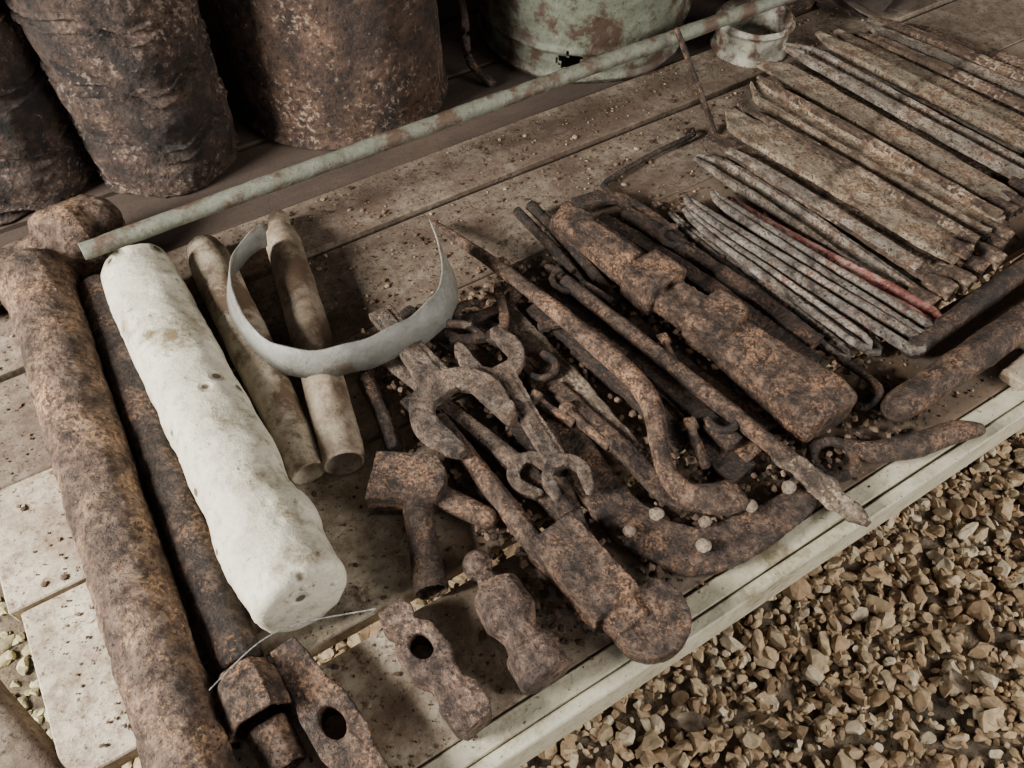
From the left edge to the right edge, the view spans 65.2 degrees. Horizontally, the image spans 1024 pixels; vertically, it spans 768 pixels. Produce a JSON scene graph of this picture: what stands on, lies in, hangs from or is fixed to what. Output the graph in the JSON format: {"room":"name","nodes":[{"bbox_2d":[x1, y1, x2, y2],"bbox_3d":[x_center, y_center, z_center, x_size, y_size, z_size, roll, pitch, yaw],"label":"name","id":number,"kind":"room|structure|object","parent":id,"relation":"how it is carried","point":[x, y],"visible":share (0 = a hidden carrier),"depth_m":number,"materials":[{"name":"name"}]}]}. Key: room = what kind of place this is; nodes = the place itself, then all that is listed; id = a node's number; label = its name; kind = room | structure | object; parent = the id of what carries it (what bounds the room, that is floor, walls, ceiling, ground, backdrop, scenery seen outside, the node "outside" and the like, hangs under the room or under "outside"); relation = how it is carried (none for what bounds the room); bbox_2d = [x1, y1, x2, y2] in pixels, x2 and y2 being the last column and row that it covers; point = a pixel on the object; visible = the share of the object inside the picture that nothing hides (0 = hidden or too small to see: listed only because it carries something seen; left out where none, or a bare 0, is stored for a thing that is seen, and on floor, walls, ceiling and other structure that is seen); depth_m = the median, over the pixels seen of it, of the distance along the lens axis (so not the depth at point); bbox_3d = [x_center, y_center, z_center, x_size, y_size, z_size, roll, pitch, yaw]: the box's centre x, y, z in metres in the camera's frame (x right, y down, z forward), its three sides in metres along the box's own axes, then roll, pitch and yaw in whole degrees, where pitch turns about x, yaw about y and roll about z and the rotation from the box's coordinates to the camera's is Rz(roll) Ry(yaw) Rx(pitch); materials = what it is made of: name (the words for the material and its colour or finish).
{"room":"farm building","nodes":[
{"label":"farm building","id":0,"kind":"room"},
{"bbox_2d":[0,268,1023,767],"bbox_3d":[0.194,0.062,1.456,6.400,0.001,6.400,-26,57,-18],"label":"gravel","id":1,"kind":"structure","parent":0,"point":[942,710],"depth_m":1.17,"materials":[{"name":"gravel"}]},
{"bbox_2d":[0,0,1023,767],"bbox_3d":[0.258,-0.354,1.423,2.159,0.554,1.458,-26,57,-18],"label":"table","id":2,"kind":"object","parent":1,"relation":"on","point":[78,726],"depth_m":0.90,"materials":[{"name":"wood"}]},
{"bbox_2d":[0,680,63,767],"bbox_3d":[-0.460,0.335,0.715,0.526,0.063,0.081,31,59,21],"label":"beam","id":3,"kind":"structure","parent":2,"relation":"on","point":[24,743],"depth_m":0.70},
{"bbox_2d":[0,0,97,225],"bbox_3d":[-0.789,-0.446,1.005,0.386,0.432,0.323,-14,54,-10],"label":"drum","id":4,"kind":"object","parent":2,"relation":"on","point":[44,160],"visible":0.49,"depth_m":1.06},
{"bbox_2d":[0,194,238,767],"bbox_3d":[-0.378,0.081,0.819,0.222,0.104,0.853,-29,58,-20],"label":"pipe","id":5,"kind":"object","parent":2,"relation":"on","point":[163,684],"visible":0.96,"depth_m":0.78,"materials":[{"name":"metal"}]},
{"bbox_2d":[5,0,238,197],"bbox_3d":[-0.509,-0.472,1.026,0.229,0.432,0.220,-26,57,-18],"label":"drum","id":6,"kind":"object","parent":2,"relation":"on","point":[139,83],"visible":1,"depth_m":1.02,"materials":[{"name":"metal"}]},
{"bbox_2d":[78,274,263,678],"bbox_3d":[-0.379,0.067,0.857,0.050,0.049,0.544,-25,57,-18],"label":"rusty pipe","id":7,"kind":"object","parent":2,"relation":"on","point":[222,620],"visible":0.66,"depth_m":0.79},
{"bbox_2d":[101,243,346,632],"bbox_3d":[-0.328,0.025,0.860,0.102,0.099,0.528,-26,57,-18],"label":"tube","id":8,"kind":"object","parent":2,"relation":"on","point":[270,542],"visible":1,"depth_m":0.78,"materials":[{"name":"paint"}]},
{"bbox_2d":[187,234,324,484],"bbox_3d":[-0.309,-0.048,0.942,0.055,0.055,0.399,-25,57,-17],"label":"handle","id":9,"kind":"object","parent":2,"relation":"on","point":[272,393],"visible":0.9,"depth_m":0.90,"materials":[{"name":"beige paint"}]},
{"bbox_2d":[214,656,306,767],"bbox_3d":[-0.215,0.287,0.686,0.066,0.058,0.097,-26,57,-18],"label":"nut","id":10,"kind":"object","parent":2,"relation":"on","point":[254,703],"visible":1,"depth_m":0.67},
{"bbox_2d":[209,608,375,690],"bbox_3d":[-0.193,0.223,0.703,0.151,0.025,0.022,-26,57,-18],"label":"wire","id":11,"kind":"object","parent":10,"relation":"on","point":[241,657],"visible":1,"depth_m":0.70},
{"bbox_2d":[266,209,365,475],"bbox_3d":[-0.247,-0.074,0.965,0.050,0.049,0.422,-16,55,-12],"label":"handle","id":12,"kind":"object","parent":2,"relation":"on","point":[335,427],"visible":0.94,"depth_m":0.92,"materials":[{"name":"beige paint"}]},
{"bbox_2d":[213,0,447,150],"bbox_3d":[-0.275,-0.609,1.134,0.343,0.422,0.341,-20,56,-15],"label":"can","id":13,"kind":"object","parent":2,"relation":"on","point":[327,75],"visible":0.99,"depth_m":1.13,"materials":[{"name":"metal"}]},
{"bbox_2d":[271,636,389,767],"bbox_3d":[-0.152,0.296,0.691,0.046,0.035,0.173,-33,60,-22],"label":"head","id":14,"kind":"object","parent":2,"relation":"on","point":[316,697],"visible":1,"depth_m":0.69},
{"bbox_2d":[357,372,403,451],"bbox_3d":[-0.148,0.031,0.900,0.024,0.022,0.110,-20,55,-14],"label":"rod","id":15,"kind":"object","parent":2,"relation":"on","point":[385,420],"visible":0.9,"depth_m":0.89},
{"bbox_2d":[365,451,498,599],"bbox_3d":[-0.082,0.129,0.816,0.113,0.040,0.162,-26,57,-18],"label":"hammer","id":16,"kind":"object","parent":2,"relation":"on","point":[414,486],"visible":1,"depth_m":0.81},
{"bbox_2d":[378,597,491,740],"bbox_3d":[-0.071,0.255,0.722,0.044,0.035,0.135,-34,60,-23],"label":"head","id":17,"kind":"object","parent":2,"relation":"on","point":[464,706],"visible":1,"depth_m":0.70},
{"bbox_2d":[78,0,795,259],"bbox_3d":[0.091,-0.434,1.206,1.419,0.099,0.025,-26,57,-18],"label":"pipe","id":18,"kind":"object","parent":2,"relation":"on","point":[116,239],"visible":0.93,"depth_m":1.08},
{"bbox_2d":[400,395,485,503],"bbox_3d":[-0.071,0.069,0.877,0.037,0.013,0.165,-26,57,-18],"label":"bar","id":19,"kind":"object","parent":2,"relation":"on","point":[467,484],"visible":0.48,"depth_m":0.84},
{"bbox_2d":[399,305,524,381],"bbox_3d":[-0.064,-0.043,0.959,0.184,0.015,0.029,32,59,22],"label":"bar","id":20,"kind":"object","parent":2,"relation":"on","point":[441,339],"visible":0.47,"depth_m":0.95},
{"bbox_2d":[0,6,1023,767],"bbox_3d":[0.176,-0.136,1.036,1.535,0.010,0.746,-26,57,-18],"label":"debris","id":21,"kind":"object","parent":2,"relation":"on","point":[482,635],"visible":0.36,"depth_m":1.01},
{"bbox_2d":[463,550,569,695],"bbox_3d":[-0.004,0.215,0.748,0.053,0.052,0.143,-26,57,-18],"label":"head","id":22,"kind":"object","parent":2,"relation":"on","point":[536,660],"visible":1,"depth_m":0.72},
{"bbox_2d":[503,421,592,533],"bbox_3d":[0.039,0.095,0.858,0.033,0.013,0.194,-22,56,-15],"label":"bar","id":23,"kind":"object","parent":2,"relation":"on","point":[519,434],"visible":0.37,"depth_m":0.84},
{"bbox_2d":[529,389,574,427],"bbox_3d":[0.044,0.028,0.888,0.060,0.020,0.022,30,59,21],"label":"bolt","id":24,"kind":"object","parent":2,"relation":"on","point":[536,396],"visible":0.89,"depth_m":0.89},
{"bbox_2d":[513,207,601,300],"bbox_3d":[0.059,-0.167,1.047,0.018,0.025,0.197,-26,57,-18],"label":"rod","id":25,"kind":"object","parent":2,"relation":"on","point":[526,220],"visible":0.72,"depth_m":1.05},
{"bbox_2d":[436,412,691,664],"bbox_3d":[0.026,0.146,0.800,0.350,0.042,0.076,36,61,24],"label":"tool","id":26,"kind":"object","parent":2,"relation":"on","point":[649,622],"visible":0.94,"depth_m":0.75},
{"bbox_2d":[526,200,620,306],"bbox_3d":[0.079,-0.175,1.052,0.020,0.026,0.204,-26,57,-18],"label":"rod","id":27,"kind":"object","parent":2,"relation":"on","point":[587,266],"visible":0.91,"depth_m":1.03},
{"bbox_2d":[476,0,690,82],"bbox_3d":[0.121,-0.699,1.315,0.378,0.241,0.385,-26,57,-18],"label":"bucket","id":28,"kind":"object","parent":2,"relation":"on","point":[537,38],"visible":0.83,"depth_m":1.25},
{"bbox_2d":[558,400,609,450],"bbox_3d":[0.083,0.045,0.878,0.073,0.020,0.023,35,60,23],"label":"bolt","id":29,"kind":"object","parent":2,"relation":"on","point":[566,407],"visible":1,"depth_m":0.87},
{"bbox_2d":[432,220,748,515],"bbox_3d":[0.066,-0.054,0.939,0.067,0.046,0.559,-27,58,-19],"label":"bar","id":30,"kind":"object","parent":2,"relation":"on","point":[721,498],"visible":0.96,"depth_m":0.87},
{"bbox_2d":[537,279,742,452],"bbox_3d":[0.142,-0.031,0.936,0.028,0.015,0.316,-33,60,-23],"label":"bar","id":31,"kind":"object","parent":2,"relation":"on","point":[668,387],"visible":0.74,"depth_m":0.91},
{"bbox_2d":[349,192,934,646],"bbox_3d":[0.141,-0.011,0.938,0.533,0.016,0.465,-26,57,-18],"label":"heap","id":32,"kind":"object","parent":2,"relation":"on","point":[656,571],"visible":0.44,"depth_m":0.89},
{"bbox_2d":[369,304,517,459],"bbox_3d":[-0.090,-0.014,0.902,0.110,0.015,0.229,-26,57,-18],"label":"wrench","id":33,"kind":"object","parent":32,"relation":"on","point":[436,382],"visible":0.95,"depth_m":0.88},
{"bbox_2d":[227,219,458,377],"bbox_3d":[-0.206,-0.103,0.931,0.279,0.074,0.203,2,53,2],"label":"strap","id":34,"kind":"object","parent":33,"relation":"on","point":[373,351],"visible":1,"depth_m":0.90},
{"bbox_2d":[382,357,560,500],"bbox_3d":[-0.068,0.038,0.885,0.279,0.011,0.054,33,60,22],"label":"wrench","id":35,"kind":"object","parent":32,"relation":"on","point":[515,461],"visible":0.77,"depth_m":0.86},
{"bbox_2d":[452,299,497,347],"bbox_3d":[-0.041,-0.071,0.960,0.047,0.019,0.077,-26,57,-18],"label":"iron hook","id":36,"kind":"object","parent":32,"relation":"on","point":[464,304],"visible":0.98,"depth_m":0.96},
{"bbox_2d":[446,319,471,328],"bbox_3d":[-0.078,-0.073,0.952,0.061,0.017,0.019,4,53,3],"label":"bolt","id":37,"kind":"object","parent":36,"relation":"on","point":[459,324],"visible":0.49,"depth_m":0.95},
{"bbox_2d":[449,286,509,345],"bbox_3d":[-0.027,-0.075,0.968,0.052,0.014,0.108,28,58,20],"label":"bar","id":38,"kind":"object","parent":32,"relation":"on","point":[504,317],"visible":0.92,"depth_m":0.95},
{"bbox_2d":[444,287,522,329],"bbox_3d":[-0.047,-0.085,0.982,0.142,0.014,0.032,-23,56,-16],"label":"bar","id":39,"kind":"object","parent":32,"relation":"on","point":[491,312],"visible":0.58,"depth_m":0.98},
{"bbox_2d":[465,310,556,385],"bbox_3d":[0.004,-0.043,0.957,0.159,0.014,0.030,38,62,25],"label":"bar","id":40,"kind":"object","parent":32,"relation":"on","point":[531,356],"visible":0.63,"depth_m":0.95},
{"bbox_2d":[453,402,573,521],"bbox_3d":[-0.007,0.080,0.864,0.033,0.014,0.190,-38,62,-25],"label":"bar","id":41,"kind":"object","parent":32,"relation":"on","point":[531,474],"visible":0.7,"depth_m":0.84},
{"bbox_2d":[454,326,593,502],"bbox_3d":[0.020,0.028,0.878,0.082,0.014,0.242,-26,57,-18],"label":"wrench","id":42,"kind":"object","parent":32,"relation":"on","point":[555,460],"visible":0.93,"depth_m":0.87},
{"bbox_2d":[528,350,569,381],"bbox_3d":[0.045,-0.015,0.926,0.044,0.019,0.045,13,54,10],"label":"iron hook","id":43,"kind":"object","parent":32,"relation":"on","point":[550,358],"visible":1,"depth_m":0.92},
{"bbox_2d":[549,266,612,303],"bbox_3d":[0.082,-0.119,0.993,0.058,0.019,0.077,-26,57,-18],"label":"iron hook","id":44,"kind":"object","parent":32,"relation":"attached to","point":[598,292],"depth_m":0.99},
{"bbox_2d":[526,304,689,452],"bbox_3d":[0.112,-0.017,0.935,0.035,0.016,0.266,-32,59,-22],"label":"bar","id":45,"kind":"object","parent":32,"relation":"on","point":[678,441],"visible":0.46,"depth_m":0.92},
{"bbox_2d":[537,319,626,354],"bbox_3d":[0.086,-0.059,0.952,0.114,0.012,0.033,20,56,15],"label":"bar","id":46,"kind":"object","parent":45,"relation":"on","point":[548,325],"visible":0.41,"depth_m":0.96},
{"bbox_2d":[571,190,683,237],"bbox_3d":[0.162,-0.235,1.101,0.165,0.015,0.059,22,56,16],"label":"bar","id":47,"kind":"object","parent":32,"relation":"on","point":[591,200],"visible":0.66,"depth_m":1.11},
{"bbox_2d":[658,223,695,250],"bbox_3d":[0.221,-0.181,1.051,0.040,0.020,0.076,-26,57,-18],"label":"iron hook","id":48,"kind":"object","parent":32,"relation":"on","point":[663,240],"visible":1,"depth_m":1.05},
{"bbox_2d":[560,275,794,462],"bbox_3d":[0.178,-0.023,0.919,0.023,0.028,0.344,-36,61,-24],"label":"iron bar","id":49,"kind":"object","parent":32,"relation":"on","point":[706,393],"visible":1,"depth_m":0.90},
{"bbox_2d":[652,332,676,358],"bbox_3d":[0.186,-0.027,0.927,0.023,0.020,0.073,-14,54,-10],"label":"bolt","id":50,"kind":"object","parent":49,"relation":"on","point":[662,339],"visible":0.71,"depth_m":0.94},
{"bbox_2d":[621,206,823,348],"bbox_3d":[0.262,-0.144,1.028,0.030,0.016,0.318,-34,60,-23],"label":"bar","id":51,"kind":"object","parent":32,"relation":"on","point":[740,286],"visible":0.99,"depth_m":1.01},
{"bbox_2d":[703,416,765,433],"bbox_3d":[0.242,0.045,0.871,0.058,0.019,0.044,-26,57,-18],"label":"iron hook","id":52,"kind":"object","parent":32,"relation":"attached to","point":[714,427],"depth_m":0.86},
{"bbox_2d":[805,436,860,482],"bbox_3d":[0.346,0.081,0.863,0.059,0.013,0.056,-26,57,-18],"label":"ring","id":53,"kind":"object","parent":32,"relation":"attached to","point":[811,454],"depth_m":0.86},
{"bbox_2d":[836,355,883,410],"bbox_3d":[0.390,-0.003,0.913,0.047,0.030,0.076,-26,57,-18],"label":"iron hook","id":54,"kind":"object","parent":32,"relation":"attached to","point":[878,389],"depth_m":0.90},
{"bbox_2d":[600,127,695,209],"bbox_3d":[0.193,-0.313,1.166,0.091,0.012,0.244,20,56,15],"label":"rod","id":55,"kind":"object","parent":2,"relation":"on","point":[604,186],"visible":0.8,"depth_m":1.18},
{"bbox_2d":[649,507,663,520],"bbox_3d":[0.146,0.134,0.813,0.016,0.017,0.014,-26,57,-18],"label":"stud","id":56,"kind":"object","parent":2,"relation":"on","point":[656,513],"visible":1,"depth_m":0.81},
{"bbox_2d":[569,348,756,483],"bbox_3d":[0.167,0.024,0.909,0.048,0.017,0.248,-36,61,-24],"label":"bar","id":57,"kind":"object","parent":2,"relation":"on","point":[730,465],"visible":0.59,"depth_m":0.86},
{"bbox_2d":[678,416,710,468],"bbox_3d":[0.198,0.064,0.859,0.023,0.020,0.059,-11,54,-8],"label":"bolt","id":58,"kind":"object","parent":57,"relation":"on","point":[689,426],"visible":1,"depth_m":0.86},
{"bbox_2d":[674,27,717,133],"bbox_3d":[0.279,-0.457,1.212,0.011,0.118,0.127,-26,57,-18],"label":"spike","id":59,"kind":"object","parent":2,"relation":"on","point":[677,31],"visible":0.92,"depth_m":1.21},
{"bbox_2d":[628,314,772,431],"bbox_3d":[0.213,-0.013,0.936,0.022,0.014,0.215,-34,60,-23],"label":"bar","id":60,"kind":"object","parent":2,"relation":"on","point":[635,319],"visible":0.41,"depth_m":0.93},
{"bbox_2d":[549,203,856,443],"bbox_3d":[0.212,-0.097,0.977,0.082,0.057,0.448,-33,60,-22],"label":"tool","id":61,"kind":"object","parent":2,"relation":"on","point":[805,399],"visible":1,"depth_m":0.93,"materials":[{"name":"metal"}]},
{"bbox_2d":[696,538,711,552],"bbox_3d":[0.189,0.162,0.792,0.016,0.018,0.014,-26,57,-18],"label":"stud","id":62,"kind":"object","parent":2,"relation":"on","point":[703,545],"visible":1,"depth_m":0.79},
{"bbox_2d":[597,212,827,367],"bbox_3d":[0.244,-0.124,1.018,0.034,0.016,0.360,-35,61,-23],"label":"bar","id":63,"kind":"object","parent":2,"relation":"on","point":[704,283],"visible":0.49,"depth_m":1.01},
{"bbox_2d":[702,402,762,462],"bbox_3d":[0.184,0.002,0.925,0.030,0.019,0.255,-32,59,-22],"label":"bar","id":64,"kind":"object","parent":2,"relation":"on","point":[747,450],"visible":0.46,"depth_m":0.86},
{"bbox_2d":[710,0,795,67],"bbox_3d":[0.404,-0.592,1.347,0.133,0.061,0.132,-26,57,-18],"label":"tin","id":65,"kind":"object","parent":2,"relation":"on","point":[762,36],"visible":0.67,"depth_m":1.33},
{"bbox_2d":[668,211,850,360],"bbox_3d":[0.308,-0.132,1.028,0.026,0.012,0.321,-31,59,-21],"label":"stake","id":66,"kind":"object","parent":2,"relation":"on","point":[703,243],"visible":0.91,"depth_m":1.02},
{"bbox_2d":[682,207,872,350],"bbox_3d":[0.326,-0.138,1.014,0.027,0.012,0.314,-33,60,-22],"label":"stake","id":67,"kind":"object","parent":66,"relation":"on","point":[760,269],"visible":1,"depth_m":1.00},
{"bbox_2d":[785,0,814,11],"bbox_3d":[0.480,-0.767,1.447,0.194,0.111,0.192,-26,57,-18],"label":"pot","id":68,"kind":"object","parent":2,"relation":"on","point":[798,5],"visible":0.34,"depth_m":1.43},
{"bbox_2d":[693,153,916,289],"bbox_3d":[0.393,-0.226,1.098,0.039,0.016,0.370,-32,59,-22],"label":"stake","id":69,"kind":"object","parent":2,"relation":"on","point":[802,220],"visible":0.95,"depth_m":1.10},
{"bbox_2d":[704,134,949,280],"bbox_3d":[0.423,-0.252,1.094,0.048,0.010,0.397,-33,60,-22],"label":"stake","id":70,"kind":"object","parent":69,"relation":"on","point":[932,264],"visible":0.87,"depth_m":1.08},
{"bbox_2d":[725,147,923,269],"bbox_3d":[0.411,-0.243,1.074,0.018,0.010,0.311,-35,60,-23],"label":"stake","id":71,"kind":"object","parent":70,"relation":"on","point":[869,234],"visible":1,"depth_m":1.06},
{"bbox_2d":[725,108,974,264],"bbox_3d":[0.442,-0.283,1.099,0.056,0.010,0.398,-34,60,-23],"label":"stake","id":72,"kind":"object","parent":70,"relation":"on","point":[921,231],"visible":0.98,"depth_m":1.08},
{"bbox_2d":[742,105,979,244],"bbox_3d":[0.465,-0.295,1.093,0.013,0.011,0.376,-34,60,-23],"label":"stake","id":73,"kind":"object","parent":72,"relation":"on","point":[971,237],"visible":1,"depth_m":1.08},
{"bbox_2d":[941,235,973,259],"bbox_3d":[0.559,-0.172,1.006,0.018,0.018,0.037,-36,61,-24],"label":"stake collar","id":74,"kind":"object","parent":72,"relation":"on","point":[964,251],"visible":1,"depth_m":1.00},
{"bbox_2d":[921,273,958,301],"bbox_3d":[0.533,-0.123,0.998,0.027,0.028,0.038,-35,60,-23],"label":"stake collar","id":75,"kind":"object","parent":70,"relation":"attached to","point":[945,288],"visible":1,"depth_m":0.99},
{"bbox_2d":[942,264,976,294],"bbox_3d":[0.559,-0.133,1.003,0.030,0.027,0.041,-26,57,-18],"label":"stake collar","id":76,"kind":"object","parent":70,"relation":"attached to","point":[965,279],"visible":0.89,"depth_m":0.99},
{"bbox_2d":[907,284,940,305],"bbox_3d":[0.512,-0.107,1.001,0.025,0.024,0.038,-35,61,-23],"label":"stake collar","id":77,"kind":"object","parent":69,"relation":"attached to","point":[925,295],"visible":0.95,"depth_m":0.99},
{"bbox_2d":[717,207,907,339],"bbox_3d":[0.384,-0.149,1.040,0.028,0.011,0.312,-35,61,-23],"label":"stake","id":78,"kind":"object","parent":2,"relation":"on","point":[719,209],"visible":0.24,"depth_m":1.07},
{"bbox_2d":[709,189,937,335],"bbox_3d":[0.387,-0.159,1.028,0.032,0.014,0.356,-36,61,-24],"label":"stake","id":79,"kind":"object","parent":78,"relation":"on","point":[834,273],"visible":1,"depth_m":1.02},
{"bbox_2d":[727,196,942,327],"bbox_3d":[0.411,-0.162,1.044,0.330,0.018,0.038,38,62,25],"label":"stake","id":80,"kind":"object","parent":2,"relation":"on","point":[907,298],"visible":0.58,"depth_m":1.02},
{"bbox_2d":[787,279,882,356],"bbox_3d":[0.339,-0.137,1.031,0.028,0.012,0.327,-33,60,-22],"label":"stake","id":81,"kind":"object","parent":2,"relation":"on","point":[877,347],"visible":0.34,"depth_m":0.97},
{"bbox_2d":[684,194,927,355],"bbox_3d":[0.358,-0.146,1.019,0.035,0.015,0.374,-37,61,-24],"label":"stake","id":82,"kind":"object","parent":81,"relation":"on","point":[803,276],"visible":1,"depth_m":1.00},
{"bbox_2d":[815,0,917,19],"bbox_3d":[0.783,-0.883,1.526,0.611,0.135,0.340,-24,57,-17],"label":"heap","id":83,"kind":"object","parent":2,"relation":"on","point":[857,9],"visible":0.99,"depth_m":1.42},
{"bbox_2d":[794,62,1006,184],"bbox_3d":[0.582,-0.402,1.229,0.035,0.013,0.395,-32,59,-22],"label":"stake","id":84,"kind":"object","parent":2,"relation":"on","point":[973,163],"visible":0.29,"depth_m":1.21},
{"bbox_2d":[782,43,1023,178],"bbox_3d":[0.576,-0.419,1.197,0.038,0.017,0.422,-32,59,-22],"label":"stake","id":85,"kind":"object","parent":84,"relation":"on","point":[828,59],"visible":0.7,"depth_m":1.19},
{"bbox_2d":[787,46,1023,178],"bbox_3d":[0.565,-0.407,1.175,0.016,0.010,0.405,-32,59,-22],"label":"stake","id":86,"kind":"object","parent":85,"relation":"on","point":[964,143],"visible":1,"depth_m":1.16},
{"bbox_2d":[1006,176,1023,197],"bbox_3d":[0.698,-0.269,1.091,0.026,0.023,0.038,-34,60,-23],"label":"stake collar","id":87,"kind":"object","parent":85,"relation":"attached to","point":[1016,184],"visible":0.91,"depth_m":1.09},
{"bbox_3d":[0.604,-0.426,1.226,0.058,0.013,0.409,-26,57,-18],"label":"stake","id":88,"kind":"object","parent":84,"relation":"on","visible":0},
{"bbox_2d":[815,31,1023,151],"bbox_3d":[0.622,-0.455,1.226,0.032,0.013,0.394,-34,60,-23],"label":"stake","id":89,"kind":"object","parent":88,"relation":"on","point":[972,114],"visible":1,"depth_m":1.21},
{"bbox_2d":[844,420,985,462],"bbox_3d":[0.441,0.063,0.870,0.164,0.029,0.038,-7,53,-5],"label":"pipe","id":90,"kind":"object","parent":2,"relation":"on","point":[918,444],"visible":1,"depth_m":0.86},
{"bbox_2d":[818,47,1022,155],"bbox_3d":[0.641,-0.451,1.264,0.033,0.015,0.377,-33,60,-22],"label":"stake","id":91,"kind":"object","parent":2,"relation":"on","point":[950,116],"visible":0.38,"depth_m":1.24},
{"bbox_2d":[834,29,1023,130],"bbox_3d":[0.659,-0.477,1.261,0.035,0.013,0.376,-34,60,-23],"label":"stake","id":92,"kind":"object","parent":91,"relation":"on","point":[1009,116],"visible":0.6,"depth_m":1.25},
{"bbox_2d":[857,31,1023,111],"bbox_3d":[0.689,-0.485,1.249,0.021,0.011,0.337,-36,61,-24],"label":"stake","id":93,"kind":"object","parent":92,"relation":"on","point":[941,67],"visible":1,"depth_m":1.25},
{"bbox_2d":[852,33,1023,116],"bbox_3d":[0.691,-0.487,1.288,0.035,0.015,0.359,-35,60,-23],"label":"stake","id":94,"kind":"object","parent":2,"relation":"on","point":[986,96],"visible":0.09,"depth_m":1.28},
{"bbox_2d":[864,22,1023,99],"bbox_3d":[0.725,-0.513,1.293,0.030,0.013,0.356,-38,62,-25],"label":"stake","id":95,"kind":"object","parent":94,"relation":"on","point":[1006,84],"visible":0.8,"depth_m":1.29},
{"bbox_2d":[874,16,1023,82],"bbox_3d":[0.749,-0.529,1.295,0.020,0.011,0.356,-39,62,-25],"label":"stake","id":96,"kind":"object","parent":95,"relation":"on","point":[1010,71],"visible":1,"depth_m":1.30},
{"bbox_2d":[880,301,1023,421],"bbox_3d":[0.575,-0.052,0.948,0.385,0.041,0.042,-29,58,-20],"label":"bar","id":97,"kind":"object","parent":2,"relation":"on","point":[982,350],"visible":1,"depth_m":0.90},
{"bbox_2d":[883,25,1023,84],"bbox_3d":[0.765,-0.522,1.317,0.344,0.016,0.034,38,61,25],"label":"stake","id":98,"kind":"object","parent":2,"relation":"on","point":[886,26],"visible":0.15,"depth_m":1.34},
{"bbox_2d":[901,254,1023,358],"bbox_3d":[0.608,-0.119,1.004,0.356,0.029,0.030,-31,59,-21],"label":"rusty pipe","id":99,"kind":"object","parent":2,"relation":"on","point":[1011,277],"visible":0.96,"depth_m":0.97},
{"bbox_2d":[904,23,1023,70],"bbox_3d":[0.799,-0.548,1.338,0.328,0.016,0.032,35,60,23],"label":"stake","id":100,"kind":"object","parent":2,"relation":"on","point":[993,53],"visible":0.44,"depth_m":1.34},
{"bbox_2d":[982,218,1014,242],"bbox_3d":[0.629,-0.197,1.043,0.026,0.028,0.038,-37,61,-24],"label":"stake collar","id":101,"kind":"object","parent":2,"relation":"on","point":[1001,230],"visible":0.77,"depth_m":1.03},
{"bbox_2d":[999,353,1023,390],"bbox_3d":[0.609,-0.021,0.942,0.073,0.017,0.030,-31,59,-21],"label":"block","id":102,"kind":"object","parent":2,"relation":"on","point":[1013,375],"visible":1,"depth_m":0.93,"materials":[{"name":"beige paint"}]},
{"bbox_2d":[1000,190,1023,216],"bbox_3d":[0.667,-0.243,1.075,0.028,0.028,0.038,-35,61,-24],"label":"stake collar","id":103,"kind":"object","parent":2,"relation":"on","point":[1018,200],"visible":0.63,"depth_m":1.06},
{"bbox_3d":[0.464,-0.258,1.121,0.069,0.015,0.377,-26,57,-18],"label":"stake","id":104,"kind":"object","parent":2,"relation":"on","visible":0},
{"bbox_2d":[955,254,990,278],"bbox_3d":[0.586,-0.153,1.021,0.027,0.025,0.038,-36,61,-24],"label":"stake collar","id":105,"kind":"object","parent":104,"relation":"attached to","point":[977,265],"visible":0.64,"depth_m":1.01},
{"bbox_2d":[972,242,1006,270],"bbox_3d":[0.607,-0.164,1.018,0.026,0.025,0.040,-26,57,-18],"label":"stake collar","id":106,"kind":"object","parent":105,"relation":"on","point":[995,256],"visible":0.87,"depth_m":1.01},
{"bbox_3d":[0.556,-0.385,1.194,0.056,0.013,0.423,-26,57,-18],"label":"stake","id":107,"kind":"object","parent":2,"relation":"on","visible":0},
{"bbox_2d":[755,60,1017,200],"bbox_3d":[0.529,-0.379,1.169,0.050,0.011,0.434,-32,59,-22],"label":"stake","id":108,"kind":"object","parent":107,"relation":"on","point":[827,97],"visible":0.91,"depth_m":1.15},
{"bbox_2d":[986,196,1018,221],"bbox_3d":[0.649,-0.234,1.059,0.024,0.023,0.040,-26,57,-18],"label":"stake collar","id":109,"kind":"object","parent":108,"relation":"attached to","point":[1009,209],"visible":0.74,"depth_m":1.05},
{"bbox_3d":[0.514,-0.340,1.161,0.062,0.013,0.419,-26,57,-18],"label":"stake","id":110,"kind":"object","parent":2,"relation":"on","visible":0},
{"bbox_2d":[750,80,1005,233],"bbox_3d":[0.491,-0.330,1.131,0.052,0.015,0.418,-33,60,-22],"label":"stake","id":111,"kind":"object","parent":110,"relation":"on","point":[862,154],"visible":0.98,"depth_m":1.11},
{"bbox_2d":[756,75,1003,218],"bbox_3d":[0.505,-0.344,1.131,0.013,0.010,0.408,-33,60,-22],"label":"stake","id":112,"kind":"object","parent":111,"relation":"on","point":[993,211],"visible":1,"depth_m":1.11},
{"bbox_2d":[976,232,1006,250],"bbox_3d":[0.616,-0.184,1.034,0.024,0.024,0.038,-36,61,-24],"label":"stake collar","id":113,"kind":"object","parent":111,"relation":"attached to","point":[990,238],"visible":0.56,"depth_m":1.02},
{"bbox_2d":[0,253,1023,767],"bbox_3d":[0.117,0.330,1.235,2.731,0.054,1.733,-26,57,-18],"label":"gravel stones","id":114,"kind":"object","parent":1,"relation":"on","point":[950,577],"visible":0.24,"depth_m":1.18},
{"bbox_2d":[675,711,707,731],"bbox_3d":[0.250,0.470,1.112,0.031,0.014,0.036,-26,57,-18],"label":"dry leaf","id":115,"kind":"object","parent":114,"relation":"on","point":[691,721],"visible":1,"depth_m":1.11,"materials":[{"name":"brown plant"}]},
{"bbox_2d":[949,668,970,696],"bbox_3d":[0.640,0.427,1.144,0.029,0.014,0.030,27,58,19],"label":"dry leaf","id":116,"kind":"object","parent":114,"relation":"on","point":[962,683],"visible":1,"depth_m":1.14,"materials":[{"name":"brown plant"}]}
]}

